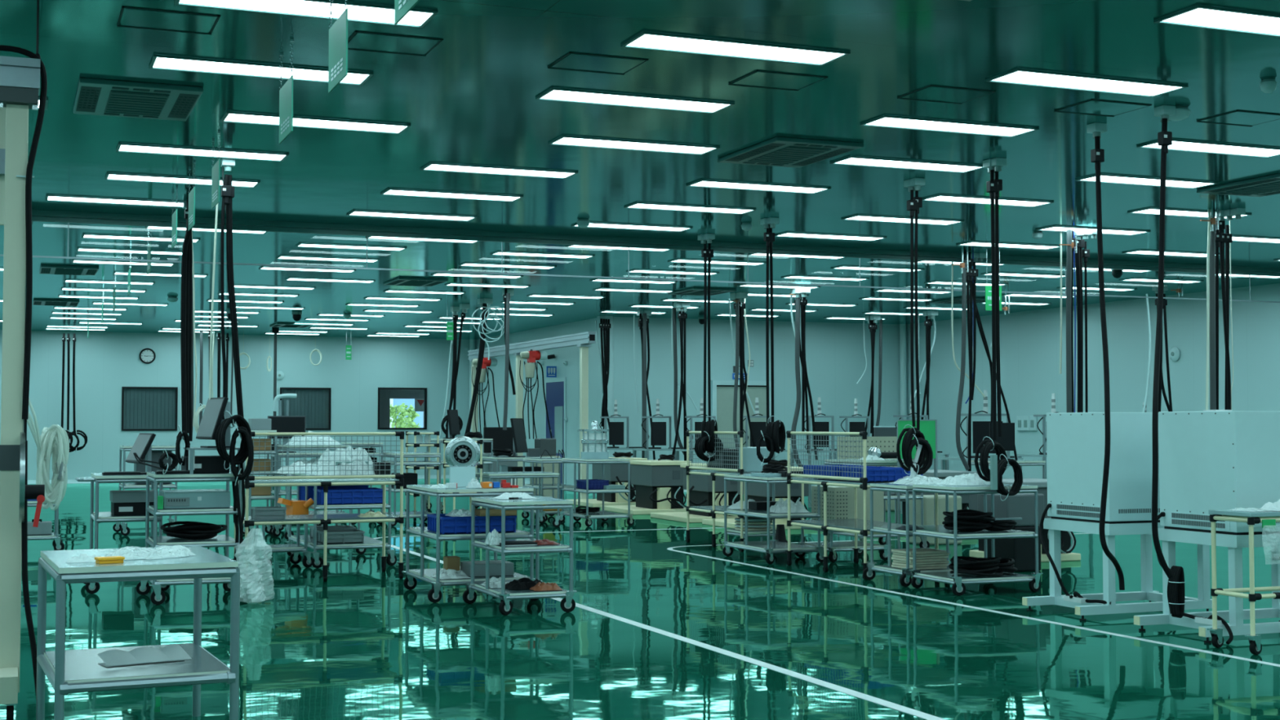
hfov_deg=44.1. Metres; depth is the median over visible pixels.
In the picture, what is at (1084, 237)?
outlet
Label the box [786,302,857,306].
recessed light
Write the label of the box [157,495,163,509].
adapter
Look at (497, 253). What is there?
recessed light
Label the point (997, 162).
socket
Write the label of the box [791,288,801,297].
socket
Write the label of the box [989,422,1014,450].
monitor
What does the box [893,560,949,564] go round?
wooden board
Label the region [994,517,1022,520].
metal strip
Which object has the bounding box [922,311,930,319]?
socket
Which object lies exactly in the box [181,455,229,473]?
box
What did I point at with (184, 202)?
socket
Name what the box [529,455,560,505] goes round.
stand
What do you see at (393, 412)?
shrub
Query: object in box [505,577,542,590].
bag
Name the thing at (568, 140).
recessed light
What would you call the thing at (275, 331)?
pole
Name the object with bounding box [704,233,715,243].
socket
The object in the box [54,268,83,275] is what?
grille
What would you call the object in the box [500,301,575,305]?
recessed light
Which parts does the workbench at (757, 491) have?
plate, handle plate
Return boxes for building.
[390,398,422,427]
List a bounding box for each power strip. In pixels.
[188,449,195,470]
[1063,595,1086,603]
[1195,616,1222,626]
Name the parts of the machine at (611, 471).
plate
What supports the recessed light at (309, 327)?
in the ceiling
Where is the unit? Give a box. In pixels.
[159,488,230,508]
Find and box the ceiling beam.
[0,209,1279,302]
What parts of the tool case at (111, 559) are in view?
lid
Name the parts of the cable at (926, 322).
cord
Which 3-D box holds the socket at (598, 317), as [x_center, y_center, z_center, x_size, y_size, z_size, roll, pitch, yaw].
[-0.753,-0.796,31.296,0.150,0.150,0.150,1,-2,-22]
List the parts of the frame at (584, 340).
post, post, rail, post, rail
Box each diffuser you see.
[55,328,104,330]
[59,296,137,298]
[62,288,144,292]
[66,280,152,284]
[78,248,182,254]
[80,322,131,324]
[175,320,231,322]
[195,311,257,313]
[208,300,281,302]
[219,293,297,296]
[261,267,352,271]
[288,278,371,282]
[289,331,315,332]
[297,244,404,250]
[298,323,351,325]
[306,319,368,320]
[320,314,382,316]
[347,304,416,306]
[366,310,431,312]
[370,335,417,337]
[377,333,429,334]
[385,290,462,293]
[423,321,479,324]
[440,317,498,319]
[462,263,553,268]
[481,307,544,310]
[491,313,551,315]
[510,302,571,304]
[575,223,687,231]
[594,279,671,283]
[595,288,670,292]
[604,311,665,313]
[629,204,752,213]
[720,314,777,316]
[740,284,815,288]
[747,293,795,297]
[754,309,812,311]
[787,276,863,280]
[792,303,853,306]
[830,317,864,319]
[835,266,914,271]
[846,216,958,224]
[863,297,926,301]
[868,312,922,315]
[876,289,946,293]
[920,261,991,265]
[985,273,1064,277]
[1001,302,1047,305]
[1008,294,1073,297]
[1064,287,1128,290]
[1124,279,1196,283]
[1136,208,1245,217]
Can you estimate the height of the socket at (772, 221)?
0.100 m
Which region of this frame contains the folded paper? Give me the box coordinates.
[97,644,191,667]
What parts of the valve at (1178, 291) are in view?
lever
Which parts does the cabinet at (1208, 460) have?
leg, rail, stand frame, leg, leg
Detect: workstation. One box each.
[592,399,645,497]
[632,399,689,461]
[675,398,728,462]
[742,397,791,466]
[790,396,836,507]
[827,398,869,459]
[893,395,949,514]
[939,390,1022,471]
[1016,393,1059,479]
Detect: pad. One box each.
[734,516,772,521]
[734,520,772,524]
[734,524,772,528]
[734,527,772,530]
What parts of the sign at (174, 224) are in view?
chain, plate, chain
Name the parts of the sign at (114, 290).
plate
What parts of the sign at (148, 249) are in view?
plate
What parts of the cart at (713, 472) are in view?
post, rail, fence rail, post, rail, post, post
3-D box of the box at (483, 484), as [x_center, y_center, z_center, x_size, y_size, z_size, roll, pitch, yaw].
[-1.216,0.990,12.515,0.075,0.045,0.082,1,-2,-22]
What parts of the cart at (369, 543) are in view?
leg, leg, leg, leg, shelf frame, shelf frame, leg, leg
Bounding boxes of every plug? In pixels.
[910,463,915,477]
[990,454,997,489]
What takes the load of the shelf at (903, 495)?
attached to the cart at (924, 543)
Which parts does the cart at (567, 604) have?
leg, leg, leg, shelf frame, shelf frame, shelf frame, leg, leg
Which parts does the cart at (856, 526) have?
post, fence rail, post, rail, rail, post, post, post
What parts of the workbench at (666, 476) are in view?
plate, handle plate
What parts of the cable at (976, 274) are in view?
cord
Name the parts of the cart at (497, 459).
leg, shelf frame, leg, leg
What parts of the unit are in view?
panel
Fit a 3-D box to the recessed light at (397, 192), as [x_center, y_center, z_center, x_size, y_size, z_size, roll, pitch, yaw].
[-1.747,-1.533,14.701,1.280,0.012,0.340,1,-2,-22]
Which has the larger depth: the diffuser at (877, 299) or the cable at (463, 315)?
the cable at (463, 315)
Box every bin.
[109,489,158,515]
[373,462,390,474]
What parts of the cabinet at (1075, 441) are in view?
leg, stand frame, leg, rail, leg, leg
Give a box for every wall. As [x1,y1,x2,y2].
[0,329,475,479]
[125,388,424,429]
[475,317,600,484]
[600,316,900,484]
[906,283,1279,479]
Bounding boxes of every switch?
[1017,420,1021,427]
[1023,420,1026,427]
[1030,420,1033,427]
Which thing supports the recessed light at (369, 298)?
in the ceiling
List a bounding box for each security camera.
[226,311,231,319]
[291,311,302,320]
[547,354,555,359]
[697,316,703,324]
[1111,269,1123,278]
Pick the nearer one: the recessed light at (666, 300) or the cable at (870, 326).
the recessed light at (666, 300)
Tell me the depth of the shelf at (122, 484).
19.68 m
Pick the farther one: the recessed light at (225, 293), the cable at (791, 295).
the recessed light at (225, 293)
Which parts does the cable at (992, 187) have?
cord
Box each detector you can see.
[167,297,177,302]
[276,370,284,379]
[342,313,351,318]
[576,219,590,227]
[741,222,752,231]
[1031,231,1043,239]
[1168,106,1191,120]
[1169,346,1180,361]
[1259,79,1276,93]
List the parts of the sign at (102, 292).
plate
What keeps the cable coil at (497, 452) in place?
on the cart at (497, 459)
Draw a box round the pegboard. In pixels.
[836,436,897,537]
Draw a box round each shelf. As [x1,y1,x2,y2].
[27,532,55,537]
[44,643,230,683]
[93,511,153,519]
[120,483,174,486]
[148,505,237,511]
[148,534,235,544]
[156,577,231,582]
[183,447,240,474]
[244,493,274,497]
[244,512,399,521]
[261,543,304,549]
[271,489,297,493]
[290,534,387,546]
[291,498,388,506]
[308,510,347,514]
[382,460,439,463]
[385,511,433,515]
[386,486,408,489]
[408,443,436,444]
[408,465,435,466]
[408,526,529,537]
[408,568,529,582]
[430,460,491,462]
[474,538,569,550]
[475,582,568,595]
[490,493,552,497]
[524,484,573,487]
[526,508,573,512]
[564,487,627,491]
[564,511,626,516]
[689,505,731,511]
[726,508,817,515]
[727,540,817,550]
[791,518,906,531]
[804,541,884,548]
[843,532,885,534]
[873,524,945,532]
[874,563,952,573]
[884,493,920,497]
[915,528,1035,536]
[916,571,1035,581]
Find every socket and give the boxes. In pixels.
[182,200,186,208]
[221,158,235,171]
[450,306,460,315]
[459,303,470,312]
[477,297,484,307]
[484,297,493,307]
[502,289,513,296]
[597,315,604,320]
[604,315,613,320]
[636,310,644,318]
[644,310,651,318]
[673,302,681,311]
[681,302,689,311]
[697,234,706,244]
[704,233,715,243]
[729,293,736,302]
[736,292,747,302]
[760,217,769,228]
[767,217,778,227]
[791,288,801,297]
[797,287,810,297]
[864,315,870,324]
[870,315,880,323]
[903,178,914,191]
[910,177,924,191]
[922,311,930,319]
[927,310,937,319]
[970,253,978,261]
[977,253,986,261]
[982,159,994,173]
[991,157,1006,171]
[1074,231,1081,239]
[1080,230,1089,239]
[1086,122,1106,138]
[1088,229,1097,239]
[1151,286,1158,293]
[1154,105,1175,122]
[1163,286,1168,293]
[1214,209,1226,221]
[1223,208,1235,220]
[1231,208,1245,218]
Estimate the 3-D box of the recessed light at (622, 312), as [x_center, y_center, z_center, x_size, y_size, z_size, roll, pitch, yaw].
[-0.127,-0.910,30.188,1.280,0.012,0.340,1,-2,-22]
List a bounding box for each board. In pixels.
[873,426,897,436]
[890,419,950,553]
[891,548,946,554]
[891,556,946,562]
[891,564,946,569]
[892,554,947,559]
[892,562,948,567]
[893,551,949,556]
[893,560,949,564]
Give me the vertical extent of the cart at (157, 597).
0.990 m
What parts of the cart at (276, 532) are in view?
leg, leg, shelf frame, shelf frame, shelf frame, leg, leg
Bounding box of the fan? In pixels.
[444,435,480,487]
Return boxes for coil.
[55,430,72,447]
[66,430,79,452]
[67,429,87,452]
[158,448,178,474]
[175,425,190,470]
[193,403,205,433]
[215,410,251,469]
[229,421,253,485]
[239,333,250,368]
[266,355,271,371]
[309,335,321,365]
[440,415,462,436]
[465,431,482,438]
[471,302,504,359]
[492,448,512,456]
[573,506,599,513]
[613,451,633,457]
[657,454,675,460]
[694,431,723,465]
[701,416,717,457]
[755,430,774,466]
[760,464,787,472]
[765,415,786,457]
[767,459,787,466]
[896,424,925,474]
[905,434,933,475]
[968,558,1017,573]
[973,435,1007,485]
[978,520,1017,531]
[995,453,1022,501]
[1167,565,1185,617]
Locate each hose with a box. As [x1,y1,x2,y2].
[191,227,197,426]
[191,287,193,436]
[199,329,203,425]
[208,204,217,399]
[211,330,214,397]
[222,166,234,426]
[502,293,510,430]
[642,313,646,457]
[672,304,689,460]
[733,298,739,448]
[743,298,750,392]
[791,297,802,466]
[875,319,882,426]
[951,261,985,397]
[955,259,969,470]
[1059,231,1062,373]
[1066,229,1071,413]
[1205,208,1210,409]
[1209,209,1216,409]
[1229,220,1233,409]
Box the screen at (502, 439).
[483,426,513,453]
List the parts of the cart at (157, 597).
leg, leg, shelf frame, shelf frame, shelf frame, shelf frame, cable coil, leg, leg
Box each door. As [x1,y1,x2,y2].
[544,377,566,484]
[710,380,772,459]
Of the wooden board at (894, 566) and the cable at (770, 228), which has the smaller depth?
the wooden board at (894, 566)
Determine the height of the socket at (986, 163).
0.100 m
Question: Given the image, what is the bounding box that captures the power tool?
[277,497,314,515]
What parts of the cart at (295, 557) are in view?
leg, leg, shelf frame, leg, leg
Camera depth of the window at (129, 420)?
37.21 m
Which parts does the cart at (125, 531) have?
leg, leg, shelf frame, shelf frame, leg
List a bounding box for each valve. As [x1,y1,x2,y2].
[951,249,968,273]
[1001,295,1009,315]
[1059,230,1077,253]
[1170,285,1182,297]
[1200,208,1218,231]
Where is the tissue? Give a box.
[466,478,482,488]
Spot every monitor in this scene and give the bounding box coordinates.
[125,433,155,474]
[195,397,230,448]
[267,415,306,453]
[443,409,460,438]
[508,417,528,457]
[608,422,623,444]
[650,422,666,445]
[694,422,702,441]
[750,422,766,446]
[812,422,829,447]
[849,422,865,436]
[972,421,1002,453]
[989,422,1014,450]
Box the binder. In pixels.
[751,472,781,476]
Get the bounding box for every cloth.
[357,511,386,516]
[726,498,755,509]
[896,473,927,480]
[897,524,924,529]
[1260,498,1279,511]
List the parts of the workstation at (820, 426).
leg, frame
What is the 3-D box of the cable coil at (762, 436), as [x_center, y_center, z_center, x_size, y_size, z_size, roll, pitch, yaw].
[1.290,0.904,16.217,0.196,0.366,0.126,0,-2,1]
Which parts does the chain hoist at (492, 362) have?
motor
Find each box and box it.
[27,519,52,534]
[133,450,171,484]
[181,455,229,473]
[251,458,271,471]
[251,486,271,495]
[252,438,271,450]
[443,555,460,570]
[445,482,457,488]
[475,508,516,516]
[480,481,492,488]
[491,481,499,488]
[1016,416,1022,431]
[1022,415,1029,431]
[1029,415,1036,431]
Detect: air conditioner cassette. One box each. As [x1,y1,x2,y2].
[32,298,79,306]
[39,264,98,275]
[73,77,203,121]
[269,322,312,328]
[382,277,448,286]
[667,287,736,295]
[717,137,863,168]
[929,297,985,304]
[1196,173,1279,196]
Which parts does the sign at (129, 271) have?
plate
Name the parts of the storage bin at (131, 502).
lid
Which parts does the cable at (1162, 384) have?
cord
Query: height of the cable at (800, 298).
1.994 m
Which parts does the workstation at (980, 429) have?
leg, frame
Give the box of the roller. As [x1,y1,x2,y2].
[867,447,897,458]
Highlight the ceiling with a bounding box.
[0,0,1279,339]
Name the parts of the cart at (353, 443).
shelf frame, shelf frame, leg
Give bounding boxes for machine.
[568,457,647,506]
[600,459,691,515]
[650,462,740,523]
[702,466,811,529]
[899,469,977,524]
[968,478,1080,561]
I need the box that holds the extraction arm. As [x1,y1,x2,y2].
[271,393,303,524]
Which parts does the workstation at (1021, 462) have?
shelf frame, leg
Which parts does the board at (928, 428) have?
panel, frame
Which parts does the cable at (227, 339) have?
cord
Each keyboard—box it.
[102,471,141,475]
[155,470,194,474]
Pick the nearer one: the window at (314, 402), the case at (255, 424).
the case at (255, 424)
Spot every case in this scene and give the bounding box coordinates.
[93,555,124,564]
[248,418,271,430]
[460,560,513,577]
[526,448,539,456]
[534,438,555,456]
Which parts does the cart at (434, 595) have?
leg, leg, leg, shelf frame, shelf frame, shelf frame, leg, leg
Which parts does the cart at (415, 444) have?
post, post, rail, rail, rail, post, post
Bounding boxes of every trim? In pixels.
[469,338,475,431]
[606,316,613,457]
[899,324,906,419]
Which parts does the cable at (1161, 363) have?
cord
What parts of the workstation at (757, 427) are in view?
frame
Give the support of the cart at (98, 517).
on the floor
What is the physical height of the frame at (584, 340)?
3.000 m
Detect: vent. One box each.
[1051,502,1159,519]
[1164,511,1261,530]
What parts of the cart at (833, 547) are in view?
leg, shelf frame, leg, shelf frame, leg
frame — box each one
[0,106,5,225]
[467,331,595,498]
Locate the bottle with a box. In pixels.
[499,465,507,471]
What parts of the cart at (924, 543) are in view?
shelf frame, shelf frame, leg, shelf frame, leg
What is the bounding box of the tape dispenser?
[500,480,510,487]
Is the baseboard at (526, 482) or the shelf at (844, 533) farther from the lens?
the baseboard at (526, 482)
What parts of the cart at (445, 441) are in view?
post, post, rail, post, post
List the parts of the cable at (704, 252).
cord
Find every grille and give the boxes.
[44,302,66,306]
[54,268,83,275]
[104,90,169,115]
[280,324,302,327]
[399,280,432,285]
[682,290,720,295]
[747,146,831,164]
[945,299,984,303]
[1226,181,1279,194]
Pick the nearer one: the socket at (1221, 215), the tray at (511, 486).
the tray at (511, 486)
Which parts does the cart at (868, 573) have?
leg, leg, shelf frame, shelf frame, leg, shelf frame, leg, leg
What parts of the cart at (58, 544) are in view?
shelf frame, shelf frame, leg, leg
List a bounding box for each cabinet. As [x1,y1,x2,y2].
[811,485,884,521]
[909,494,961,545]
[977,493,1044,526]
[986,525,1040,572]
[1022,412,1212,621]
[1133,410,1279,643]
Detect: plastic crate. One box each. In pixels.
[250,506,286,519]
[299,484,368,500]
[309,525,356,537]
[312,487,382,504]
[316,528,364,543]
[426,513,516,533]
[576,479,608,489]
[802,464,874,479]
[838,466,910,481]
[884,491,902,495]
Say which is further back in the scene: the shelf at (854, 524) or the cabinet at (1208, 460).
the shelf at (854, 524)
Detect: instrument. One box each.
[706,448,738,469]
[738,446,767,471]
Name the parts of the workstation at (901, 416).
leg, frame, leg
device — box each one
[391,472,417,488]
[507,466,543,471]
[748,501,777,510]
[777,471,803,476]
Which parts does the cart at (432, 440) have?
leg, shelf frame, shelf frame, leg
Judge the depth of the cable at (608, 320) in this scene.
31.15 m
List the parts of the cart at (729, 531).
shelf frame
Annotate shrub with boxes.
[390,402,413,427]
[399,404,420,427]
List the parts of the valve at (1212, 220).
lever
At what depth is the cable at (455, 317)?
28.80 m
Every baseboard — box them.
[27,475,449,484]
[479,477,529,484]
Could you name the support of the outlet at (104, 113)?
attached to the air conditioner cassette at (102, 97)
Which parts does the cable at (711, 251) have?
cord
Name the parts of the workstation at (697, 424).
leg, leg, frame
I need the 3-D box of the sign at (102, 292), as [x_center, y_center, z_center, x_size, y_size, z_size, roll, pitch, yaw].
[-8.597,-0.854,25.265,0.022,0.518,0.430,1,-2,-22]
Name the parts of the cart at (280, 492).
leg, leg, shelf frame, shelf frame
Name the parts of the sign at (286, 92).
chain, plate, chain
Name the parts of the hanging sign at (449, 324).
plate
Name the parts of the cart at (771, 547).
leg, leg, shelf frame, leg, shelf frame, shelf frame, leg, leg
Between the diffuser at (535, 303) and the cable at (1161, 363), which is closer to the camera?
the cable at (1161, 363)
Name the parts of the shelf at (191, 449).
leg, shelf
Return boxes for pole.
[271,328,279,475]
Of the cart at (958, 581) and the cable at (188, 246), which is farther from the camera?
the cable at (188, 246)
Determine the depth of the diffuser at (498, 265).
21.30 m
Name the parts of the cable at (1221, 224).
cord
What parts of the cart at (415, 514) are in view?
leg, shelf frame, shelf frame, shelf frame, shelf frame, leg, leg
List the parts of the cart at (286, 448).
leg, leg, shelf frame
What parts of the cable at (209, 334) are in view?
cord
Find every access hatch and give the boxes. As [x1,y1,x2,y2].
[116,6,220,35]
[347,31,443,56]
[547,52,648,75]
[728,70,828,91]
[897,84,995,104]
[1054,99,1151,116]
[1196,110,1279,126]
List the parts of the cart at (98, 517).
leg, leg, shelf frame, shelf frame, leg, leg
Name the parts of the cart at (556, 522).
shelf frame, leg, leg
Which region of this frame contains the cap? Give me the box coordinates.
[1203,409,1231,411]
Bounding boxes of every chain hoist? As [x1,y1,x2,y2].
[471,356,499,438]
[519,349,552,439]
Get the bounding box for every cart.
[27,500,64,550]
[35,546,239,719]
[83,472,169,594]
[112,444,179,535]
[136,471,249,604]
[233,431,404,582]
[241,430,280,537]
[253,514,312,568]
[269,444,354,539]
[270,452,323,530]
[284,473,396,568]
[340,441,383,524]
[380,452,440,526]
[401,484,535,603]
[404,431,439,520]
[426,438,493,511]
[442,439,483,513]
[462,496,577,615]
[471,471,560,527]
[482,456,554,515]
[521,457,581,521]
[559,457,634,526]
[684,430,806,551]
[721,474,823,564]
[726,528,776,550]
[785,431,938,579]
[795,526,892,562]
[822,458,929,551]
[862,483,986,586]
[908,483,1043,595]
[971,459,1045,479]
[1206,509,1279,654]
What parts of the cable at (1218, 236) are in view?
cord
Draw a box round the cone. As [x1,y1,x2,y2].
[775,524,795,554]
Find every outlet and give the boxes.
[33,301,41,305]
[40,267,51,273]
[69,302,77,306]
[75,85,102,112]
[85,269,97,275]
[103,112,158,118]
[111,87,170,93]
[167,93,199,118]
[224,165,231,171]
[386,280,405,284]
[426,281,444,286]
[674,289,696,294]
[706,239,711,243]
[706,291,731,295]
[724,142,785,161]
[739,297,744,302]
[742,161,782,165]
[769,223,775,227]
[792,148,853,165]
[793,143,836,147]
[795,293,800,297]
[801,293,806,297]
[907,186,914,191]
[914,185,920,191]
[936,299,961,302]
[987,166,994,173]
[994,165,1001,171]
[1082,235,1088,239]
[1090,234,1096,239]
[1093,131,1101,138]
[1160,115,1168,122]
[1205,177,1279,191]
[1218,192,1251,195]
[1218,216,1224,221]
[1226,215,1232,220]
[1235,214,1240,218]
[1258,191,1279,195]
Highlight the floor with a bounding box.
[0,478,1279,719]
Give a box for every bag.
[65,553,100,562]
[103,546,156,554]
[104,549,143,559]
[140,549,178,559]
[155,545,191,551]
[169,548,196,556]
[243,540,264,600]
[273,461,315,473]
[284,431,341,444]
[294,457,319,464]
[309,444,374,475]
[429,483,448,488]
[431,568,471,578]
[445,508,475,516]
[480,576,509,588]
[484,528,501,545]
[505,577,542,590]
[529,582,563,591]
[533,538,558,544]
[769,497,810,512]
[857,454,885,460]
[888,475,944,484]
[936,472,990,485]
[1226,507,1271,511]
[1271,555,1279,559]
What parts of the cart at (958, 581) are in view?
leg, leg, cable coil, shelf frame, shelf frame, shelf frame, cable coil, leg, leg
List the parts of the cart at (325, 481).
post, post, rail, rail, post, fence rail, post, post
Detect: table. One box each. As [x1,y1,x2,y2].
[482,453,517,506]
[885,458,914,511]
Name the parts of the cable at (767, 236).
cord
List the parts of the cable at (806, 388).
cord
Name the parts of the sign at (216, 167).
chain, plate, chain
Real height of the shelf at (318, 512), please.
0.018 m
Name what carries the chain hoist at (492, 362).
hanging from the frame at (584, 340)
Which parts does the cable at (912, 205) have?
cord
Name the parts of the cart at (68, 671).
leg, leg, shelf frame, shelf frame, leg, leg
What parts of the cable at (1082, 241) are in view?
cord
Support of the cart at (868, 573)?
on the floor
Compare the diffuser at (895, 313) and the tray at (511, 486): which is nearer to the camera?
the tray at (511, 486)
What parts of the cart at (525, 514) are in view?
leg, leg, shelf frame, leg, shelf frame, shelf frame, leg, leg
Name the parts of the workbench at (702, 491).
plate, handle plate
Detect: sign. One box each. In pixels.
[87,310,88,338]
[101,289,104,323]
[112,273,115,311]
[127,253,131,295]
[146,226,151,275]
[171,186,177,248]
[187,161,195,231]
[211,131,221,208]
[279,38,293,143]
[328,0,347,93]
[345,330,351,359]
[394,0,420,24]
[414,398,423,411]
[446,302,453,340]
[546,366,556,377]
[732,373,747,379]
[747,360,753,366]
[985,248,1001,311]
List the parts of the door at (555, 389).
glass panel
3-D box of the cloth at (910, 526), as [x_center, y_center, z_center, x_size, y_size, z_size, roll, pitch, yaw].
[2.333,1.436,13.617,0.208,0.035,0.212,1,-2,-22]
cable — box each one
[61,333,66,428]
[66,333,70,431]
[72,333,75,433]
[133,453,164,470]
[134,453,175,468]
[180,200,191,436]
[185,218,190,433]
[188,229,192,441]
[208,330,210,371]
[217,333,221,397]
[220,173,231,397]
[225,204,238,414]
[225,333,229,397]
[226,174,244,417]
[231,481,243,568]
[233,466,238,558]
[233,466,243,560]
[240,463,247,546]
[435,340,453,459]
[445,312,465,425]
[445,315,457,447]
[452,315,457,437]
[464,302,487,436]
[469,305,488,431]
[502,288,515,395]
[595,320,603,393]
[599,318,605,432]
[600,319,610,426]
[602,318,607,416]
[604,319,614,446]
[615,475,635,491]
[633,315,639,413]
[638,313,643,457]
[638,317,655,459]
[646,318,649,386]
[648,488,681,502]
[671,308,697,410]
[671,309,683,455]
[674,313,683,453]
[682,311,687,459]
[683,311,687,461]
[685,485,707,506]
[701,241,709,421]
[706,243,713,421]
[728,297,755,413]
[733,303,755,446]
[738,298,743,447]
[742,302,746,413]
[764,224,772,424]
[768,227,774,422]
[790,288,808,376]
[794,299,809,453]
[800,293,804,431]
[800,297,817,414]
[803,297,817,459]
[856,319,867,383]
[865,320,875,431]
[868,320,873,433]
[871,323,877,436]
[906,189,917,426]
[913,191,922,430]
[914,318,936,398]
[917,311,920,393]
[920,319,931,419]
[924,315,928,419]
[964,251,992,422]
[965,252,973,404]
[966,262,972,471]
[968,251,1017,459]
[968,262,974,471]
[971,262,978,399]
[986,169,998,439]
[994,171,1002,436]
[1039,504,1073,598]
[1071,230,1075,412]
[1073,231,1075,412]
[1073,591,1111,604]
[1074,239,1081,412]
[1080,235,1084,412]
[1082,241,1089,412]
[1090,136,1124,590]
[1142,293,1151,412]
[1151,118,1173,577]
[1155,293,1162,374]
[1156,512,1170,570]
[1158,299,1164,412]
[1161,299,1171,411]
[1163,293,1172,411]
[1179,611,1233,644]
[1214,223,1222,409]
[1215,220,1231,409]
[1222,229,1227,409]
[1224,224,1232,409]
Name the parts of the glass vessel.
knob, tie rod, glass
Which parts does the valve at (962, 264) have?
lever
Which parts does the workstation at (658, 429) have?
leg, frame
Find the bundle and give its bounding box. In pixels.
[26,398,69,510]
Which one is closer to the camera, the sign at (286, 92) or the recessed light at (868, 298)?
the sign at (286, 92)
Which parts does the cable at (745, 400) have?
cord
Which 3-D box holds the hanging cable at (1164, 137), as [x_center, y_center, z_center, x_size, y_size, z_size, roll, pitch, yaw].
[3.382,-0.129,10.190,0.118,3.005,0.801,-1,-2,23]
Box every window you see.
[121,386,177,431]
[280,387,331,430]
[377,387,426,429]
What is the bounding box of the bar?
[222,401,231,446]
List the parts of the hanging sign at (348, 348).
plate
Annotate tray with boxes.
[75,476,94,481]
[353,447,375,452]
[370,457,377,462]
[498,540,537,546]
[510,484,518,487]
[603,484,625,488]
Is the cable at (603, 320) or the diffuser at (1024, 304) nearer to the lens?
the diffuser at (1024, 304)
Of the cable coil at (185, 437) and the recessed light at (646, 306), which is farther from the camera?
the recessed light at (646, 306)
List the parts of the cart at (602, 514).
leg, leg, leg, shelf frame, shelf frame, shelf frame, leg, leg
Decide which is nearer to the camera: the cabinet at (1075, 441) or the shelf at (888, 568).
the cabinet at (1075, 441)
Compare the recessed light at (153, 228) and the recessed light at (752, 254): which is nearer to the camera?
the recessed light at (153, 228)
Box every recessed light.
[37,97,48,110]
[44,328,106,330]
[45,194,182,207]
[46,325,108,328]
[49,316,117,319]
[51,311,122,315]
[53,306,127,310]
[57,295,139,299]
[60,287,146,292]
[63,279,155,284]
[71,259,174,266]
[75,247,182,255]
[78,321,142,324]
[81,233,200,242]
[92,302,168,306]
[104,172,260,187]
[112,271,208,277]
[115,142,288,161]
[144,226,266,234]
[148,53,373,85]
[157,330,216,333]
[161,328,221,330]
[173,0,438,28]
[173,320,239,322]
[195,310,260,314]
[195,315,249,318]
[196,324,258,327]
[206,299,284,303]
[217,292,299,297]
[220,111,410,133]
[234,284,315,289]
[235,306,305,309]
[258,266,355,272]
[263,333,320,334]
[271,330,328,333]
[275,255,379,262]
[284,277,375,283]
[293,322,354,325]
[295,242,407,251]
[304,318,369,321]
[309,327,368,329]
[317,313,385,316]
[345,303,420,306]
[346,209,477,221]
[363,297,441,301]
[363,309,433,313]
[365,235,479,243]
[365,334,420,337]
[374,332,431,334]
[380,188,523,201]
[382,289,466,294]
[404,325,463,328]
[415,329,473,332]
[420,162,577,178]
[420,320,479,324]
[430,272,523,278]
[437,316,503,319]
[444,283,530,288]
[457,262,556,269]
[475,307,546,311]
[488,312,554,316]
[489,251,595,258]
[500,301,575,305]
[526,294,605,298]
[535,87,734,113]
[547,135,719,155]
[564,244,669,251]
[571,222,693,231]
[589,278,677,284]
[592,288,675,293]
[599,311,667,314]
[620,31,850,66]
[623,202,756,214]
[626,269,719,275]
[628,304,700,308]
[660,298,733,302]
[667,258,766,266]
[685,179,831,194]
[714,314,779,317]
[737,284,820,288]
[747,293,808,297]
[748,253,845,259]
[748,308,817,311]
[774,231,887,240]
[781,275,869,280]
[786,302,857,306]
[824,316,887,319]
[829,155,982,173]
[830,265,924,271]
[840,214,964,225]
[858,297,933,301]
[859,115,1039,137]
[862,311,922,315]
[873,288,951,293]
[903,306,973,310]
[913,260,1003,266]
[922,194,1053,207]
[924,280,1008,285]
[955,241,1062,249]
[979,302,1051,305]
[980,272,1065,278]
[985,68,1188,97]
[1001,293,1076,297]
[1035,225,1151,235]
[1056,286,1137,291]
[1075,173,1218,188]
[1075,267,1150,272]
[1119,277,1204,283]
[1121,249,1219,257]
[1127,207,1252,218]
[1136,138,1279,157]
[1153,4,1279,37]
[1205,274,1279,278]
[1232,235,1279,243]
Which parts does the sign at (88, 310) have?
plate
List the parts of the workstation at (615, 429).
frame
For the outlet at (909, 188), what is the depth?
13.80 m
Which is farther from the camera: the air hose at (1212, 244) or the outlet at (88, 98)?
the air hose at (1212, 244)
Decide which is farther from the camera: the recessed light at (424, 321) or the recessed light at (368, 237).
the recessed light at (424, 321)
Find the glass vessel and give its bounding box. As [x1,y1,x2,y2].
[577,421,608,458]
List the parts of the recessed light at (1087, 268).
frame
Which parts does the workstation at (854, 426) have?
frame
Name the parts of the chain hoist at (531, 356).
motor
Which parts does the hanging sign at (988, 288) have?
plate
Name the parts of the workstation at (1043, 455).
frame, leg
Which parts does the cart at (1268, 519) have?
post, rail, rail, post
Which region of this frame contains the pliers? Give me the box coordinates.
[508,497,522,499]
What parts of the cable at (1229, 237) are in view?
cord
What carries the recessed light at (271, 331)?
in the ceiling
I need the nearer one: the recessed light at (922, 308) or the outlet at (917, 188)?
the outlet at (917, 188)
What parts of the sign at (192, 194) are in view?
chain, plate, chain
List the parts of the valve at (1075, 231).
lever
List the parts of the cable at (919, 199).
cord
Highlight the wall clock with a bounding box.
[139,347,155,364]
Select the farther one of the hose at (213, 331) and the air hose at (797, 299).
the hose at (213, 331)
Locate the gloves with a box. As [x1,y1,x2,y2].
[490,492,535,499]
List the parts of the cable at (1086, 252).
cord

